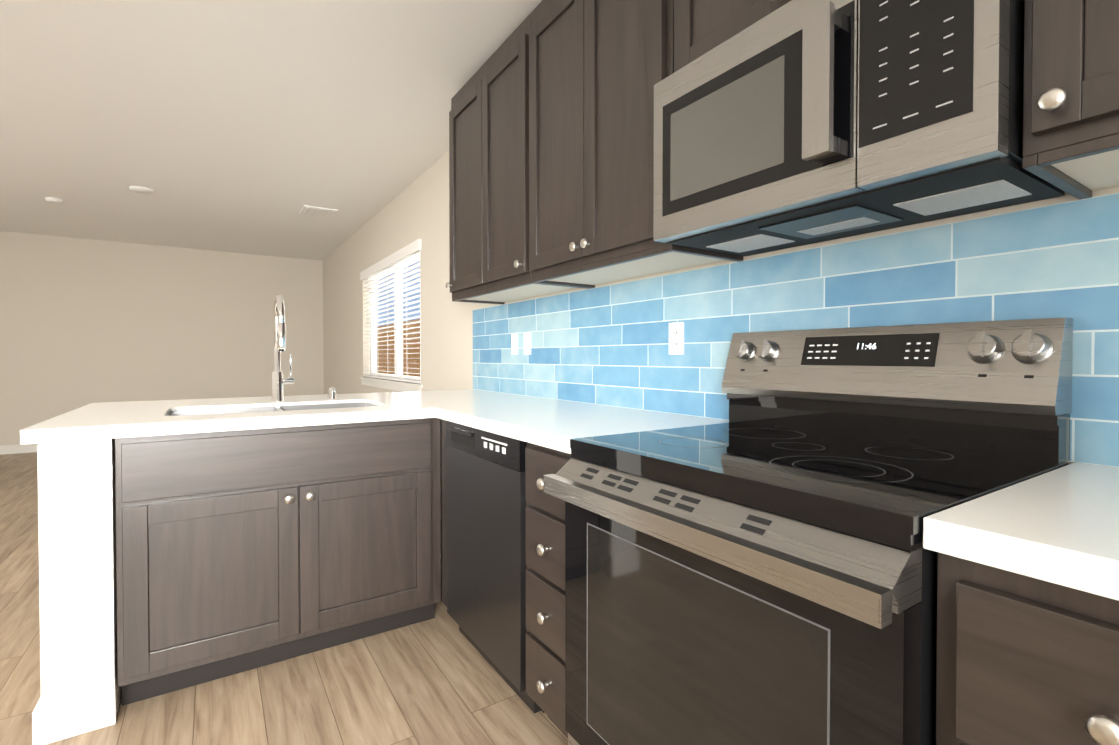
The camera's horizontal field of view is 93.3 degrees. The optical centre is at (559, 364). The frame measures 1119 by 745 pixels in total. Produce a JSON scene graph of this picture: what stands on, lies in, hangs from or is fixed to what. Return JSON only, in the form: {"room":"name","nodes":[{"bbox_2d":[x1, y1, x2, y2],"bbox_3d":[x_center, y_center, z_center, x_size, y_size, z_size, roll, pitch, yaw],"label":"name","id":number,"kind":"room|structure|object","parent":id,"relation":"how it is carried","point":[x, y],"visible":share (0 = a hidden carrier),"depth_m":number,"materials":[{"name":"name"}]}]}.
{"room":"kitchen","nodes":[
{"label":"kitchen","id":0,"kind":"room"},
{"bbox_2d":[37,438,120,715],"bbox_3d":[-1.620,0.655,1.855,0.164,0.874,0.690,-1,1,-33],"label":"wall","id":1,"kind":"structure","parent":0,"point":[77,564],"depth_m":1.57,"materials":[{"name":"white paint"}]},
{"bbox_2d":[32,688,115,744],"bbox_3d":[-1.695,1.038,1.962,0.184,0.105,0.974,-1,1,-33],"label":"baseboard","id":2,"kind":"structure","parent":1,"relation":"attached to","point":[69,719],"depth_m":1.55,"materials":[{"name":"white"}]},
{"bbox_2d":[0,231,323,445],"bbox_3d":[-6.107,-0.255,6.370,6.300,2.570,0.150,-1,1,-33],"label":"wall","id":3,"kind":"structure","parent":0,"point":[83,322],"depth_m":6.77,"materials":[{"name":"beige paint"}]},
{"bbox_2d":[0,443,36,454],"bbox_3d":[-6.062,0.981,6.319,6.000,0.100,0.014,-1,1,-33],"label":"baseboard","id":4,"kind":"structure","parent":3,"relation":"attached to","point":[15,449],"depth_m":6.14,"materials":[{"name":"white wood"}]},
{"bbox_2d":[0,0,541,260],"bbox_3d":[-3.070,-1.527,1.737,6.300,0.100,11.200,-1,1,-33],"label":"ceiling","id":5,"kind":"structure","parent":0,"point":[254,127],"depth_m":3.12,"materials":[{"name":"white paint"}]},
{"bbox_2d":[45,197,62,203],"bbox_3d":[-4.632,-1.503,4.840,0.120,0.032,0.120,-1,1,-33],"label":"recessed light","id":6,"kind":"object","parent":5,"relation":"attached to","point":[54,200],"visible":1,"depth_m":4.81,"materials":[{"name":"white plastic"}]},
{"bbox_2d":[129,186,153,193],"bbox_3d":[-3.608,-1.503,4.556,0.170,0.024,0.170,-1,1,-33],"label":"recessed light","id":7,"kind":"object","parent":5,"relation":"in","point":[140,189],"visible":1,"depth_m":4.52,"materials":[{"name":"white plastic"}]},
{"bbox_2d":[299,205,337,217],"bbox_3d":[-2.400,-1.517,5.248,0.300,0.016,0.330,-1,1,-33],"label":"ceiling vent","id":8,"kind":"object","parent":5,"relation":"in","point":[317,211],"visible":1,"depth_m":5.21,"materials":[{"name":"white plastic"}]},
{"bbox_2d":[0,452,567,744],"bbox_3d":[-3.070,1.123,1.773,6.300,0.060,11.200,-1,1,-33],"label":"floor","id":9,"kind":"structure","parent":0,"point":[438,679],"depth_m":1.75,"materials":[{"name":"brown wood"}]},
{"bbox_2d":[115,418,440,705],"bbox_3d":[-1.081,0.651,2.141,1.040,0.874,0.661,-1,1,-33],"label":"base cabinet","id":10,"kind":"object","parent":9,"relation":"on","point":[238,551],"visible":0.98,"depth_m":1.84,"materials":[{"name":"brown wood"}]},
{"bbox_2d":[56,401,187,416],"bbox_3d":[-1.586,0.197,1.911,0.346,0.040,0.390,-1,1,-33],"label":"countertop","id":11,"kind":"structure","parent":10,"relation":"on","point":[183,404],"depth_m":2.10,"materials":[{"name":"white stone"}]},
{"bbox_2d":[20,401,403,444],"bbox_3d":[-1.123,0.197,1.871,1.075,0.040,0.245,-1,1,-33],"label":"countertop","id":12,"kind":"structure","parent":10,"relation":"on","point":[81,426],"depth_m":1.76,"materials":[{"name":"white stone"}]},
{"bbox_2d":[167,402,377,415],"bbox_3d":[-1.154,0.305,2.196,0.810,0.234,0.450,-1,1,-33],"label":"sink","id":13,"kind":"object","parent":12,"relation":"in","point":[254,409],"depth_m":2.33,"materials":[{"name":"silver metal"}]},
{"bbox_2d":[88,393,371,408],"bbox_3d":[-1.508,0.190,2.456,1.075,0.040,0.495,-1,1,-33],"label":"countertop","id":14,"kind":"structure","parent":10,"relation":"on","point":[298,399],"depth_m":2.43,"materials":[{"name":"white stone"}]},
{"bbox_2d":[271,294,293,401],"bbox_3d":[-1.238,-0.072,2.375,0.095,0.484,0.214,-1,1,-33],"label":"faucet","id":15,"kind":"object","parent":14,"relation":"on","point":[279,380],"visible":1,"depth_m":2.41,"materials":[{"name":"silver metal"}]},
{"bbox_2d":[328,387,336,399],"bbox_3d":[-1.095,0.139,2.550,0.040,0.058,0.070,-1,1,-33],"label":"soap dispenser","id":16,"kind":"object","parent":14,"relation":"on","point":[332,393],"visible":1,"depth_m":2.55,"materials":[{"name":"silver metal"}]},
{"bbox_2d":[364,389,728,453],"bbox_3d":[-0.312,0.192,2.309,0.780,0.040,2.055,-1,1,-33],"label":"countertop","id":17,"kind":"structure","parent":10,"relation":"on","point":[556,424],"depth_m":1.88,"materials":[{"name":"white stone"}]},
{"bbox_2d":[441,419,446,606],"bbox_3d":[-0.208,0.648,2.315,0.607,0.874,0.105,-1,1,-33],"label":"cabinet filler","id":18,"kind":"object","parent":9,"relation":"on","point":[444,503],"visible":0.07,"depth_m":2.17,"materials":[{"name":"brown wood"}]},
{"bbox_2d":[446,421,543,713],"bbox_3d":[-0.024,0.653,2.010,0.634,0.863,0.597,-1,1,-33],"label":"dishwasher","id":19,"kind":"object","parent":9,"relation":"on","point":[486,564],"visible":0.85,"depth_m":1.77,"materials":[{"name":"black metal"}]},
{"bbox_2d":[525,442,571,737],"bbox_3d":[0.218,0.658,1.620,0.661,0.874,0.309,-1,1,-33],"label":"drawers","id":20,"kind":"object","parent":9,"relation":"on","point":[545,588],"visible":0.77,"depth_m":1.47,"materials":[{"name":"brown wood"}]},
{"bbox_2d":[544,318,1072,744],"bbox_3d":[0.477,0.495,1.142,0.734,1.172,0.760,-1,1,-33],"label":"range","id":21,"kind":"object","parent":9,"relation":"on","point":[760,568],"visible":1,"depth_m":0.99,"materials":[{"name":"silver metal"}]},
{"bbox_2d":[857,343,875,348],"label":"clock","id":22,"kind":"object","parent":21,"relation":"on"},
{"bbox_2d":[936,552,1118,744],"bbox_3d":[0.817,0.670,0.709,0.661,0.874,0.331,-1,1,-33],"label":"base cabinet","id":23,"kind":"object","parent":9,"relation":"on","point":[1023,660],"visible":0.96,"depth_m":0.60,"materials":[{"name":"brown wood"}]},
{"bbox_3d":[1.091,0.676,0.322,0.629,0.874,0.612,-1,1,-33],"label":"base cabinet","id":24,"kind":"object","parent":9,"relation":"on","visible":0},
{"bbox_2d":[923,462,1118,600],"bbox_3d":[0.991,0.217,0.451,0.644,0.040,0.949,-1,1,-33],"label":"countertop","id":25,"kind":"structure","parent":24,"relation":"on","point":[1059,526],"depth_m":0.64,"materials":[{"name":"white stone"}]},
{"bbox_2d":[440,419,441,557],"bbox_3d":[-1.094,0.643,2.711,1.654,0.874,0.115,-1,1,-33],"label":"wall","id":26,"kind":"structure","parent":0,"point":[440,419],"depth_m":2.93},
{"bbox_2d":[323,151,1118,464],"bbox_3d":[-0.501,-0.215,3.445,0.150,2.570,10.900,-1,1,-33],"label":"wall","id":27,"kind":"structure","parent":0,"point":[417,208],"depth_m":4.15,"materials":[{"name":"beige paint"}]},
{"bbox_2d":[360,377,422,391],"bbox_3d":[-1.628,0.191,5.073,0.108,0.085,2.030,-1,1,-33],"label":"window sill","id":28,"kind":"structure","parent":27,"relation":"attached to","point":[400,386],"depth_m":4.87,"materials":[{"name":"white wood"}]},
{"bbox_2d":[370,256,419,379],"bbox_3d":[-1.558,-0.428,5.111,0.060,1.150,1.950,-1,1,-33],"label":"window","id":29,"kind":"structure","parent":27,"relation":"in","point":[374,356],"depth_m":5.10,"materials":[{"name":"white"}]},
{"bbox_2d":[360,239,420,383],"bbox_3d":[-1.630,-0.435,5.063,0.090,1.157,1.980,-1,1,-33],"label":"window blinds","id":30,"kind":"object","parent":29,"relation":"attached to","point":[412,250],"visible":0.81,"depth_m":4.89,"materials":[{"name":"white plastic"}]},
{"bbox_2d":[446,13,590,304],"bbox_3d":[-0.240,-0.883,2.566,0.363,1.090,0.849,-1,1,-33],"label":"upper cabinet","id":31,"kind":"object","parent":27,"relation":"attached to","point":[489,184],"visible":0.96,"depth_m":2.42,"materials":[{"name":"brown wood"}]},
{"bbox_2d":[529,0,742,287],"bbox_3d":[0.211,-0.874,1.881,0.363,1.090,0.787,-1,1,-33],"label":"upper cabinet","id":32,"kind":"object","parent":27,"relation":"attached to","point":[599,70],"visible":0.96,"depth_m":1.77,"materials":[{"name":"brown wood"}]},
{"bbox_2d":[674,0,790,71],"bbox_3d":[0.638,-1.086,1.228,0.363,0.648,0.756,-1,1,-33],"label":"upper cabinet","id":33,"kind":"object","parent":27,"relation":"attached to","point":[702,27],"visible":0.19,"depth_m":1.36,"materials":[{"name":"brown wood"}]},
{"bbox_2d":[653,0,1064,255],"bbox_3d":[0.607,-0.540,1.214,0.437,0.430,0.754,-1,1,-33],"label":"microwave","id":34,"kind":"object","parent":33,"relation":"attached to","point":[793,123],"visible":1,"depth_m":1.01,"materials":[{"name":"silver metal"}]},
{"bbox_2d":[473,193,1118,467],"bbox_3d":[0.484,-0.075,1.802,0.007,0.505,3.770,-1,1,-33],"label":"backsplash","id":35,"kind":"structure","parent":27,"relation":"attached to","point":[608,345],"depth_m":1.42,"materials":[{"name":"blue tile"}]},
{"bbox_2d":[511,333,517,354],"bbox_3d":[-0.248,-0.113,2.900,0.009,0.115,0.070,-1,1,-33],"label":"light switch","id":36,"kind":"object","parent":35,"relation":"attached to","point":[514,344],"visible":1,"depth_m":2.89,"materials":[{"name":"white plastic"}]},
{"bbox_2d":[524,332,530,354],"bbox_3d":[-0.171,-0.111,2.784,0.008,0.115,0.070,-1,1,-33],"label":"electrical outlet","id":37,"kind":"object","parent":35,"relation":"attached to","point":[527,343],"visible":1,"depth_m":2.77,"materials":[{"name":"white plastic"}]},
{"bbox_2d":[669,322,683,354],"bbox_3d":[0.417,-0.094,1.890,0.008,0.115,0.070,-1,1,-33],"label":"electrical outlet","id":38,"kind":"object","parent":35,"relation":"attached to","point":[676,338],"visible":1,"depth_m":1.88,"materials":[{"name":"white plastic"}]},
{"bbox_2d":[1022,0,1118,199],"bbox_3d":[0.941,-0.859,0.771,0.363,1.090,0.332,-1,1,-33],"label":"upper cabinet","id":39,"kind":"object","parent":27,"relation":"attached to","point":[1071,103],"visible":1,"depth_m":0.79,"materials":[{"name":"brown wood"}]},
{"label":"outside","id":40,"kind":"structure","parent":0,"visible":0},
{"bbox_2d":[377,319,419,376],"bbox_3d":[-12.953,-0.310,27.752,0.060,2.100,60.000,-1,1,-33],"label":"fence","id":41,"kind":"object","parent":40,"point":[382,356],"depth_m":14.52,"materials":[{"name":"brown wood"}]}
]}

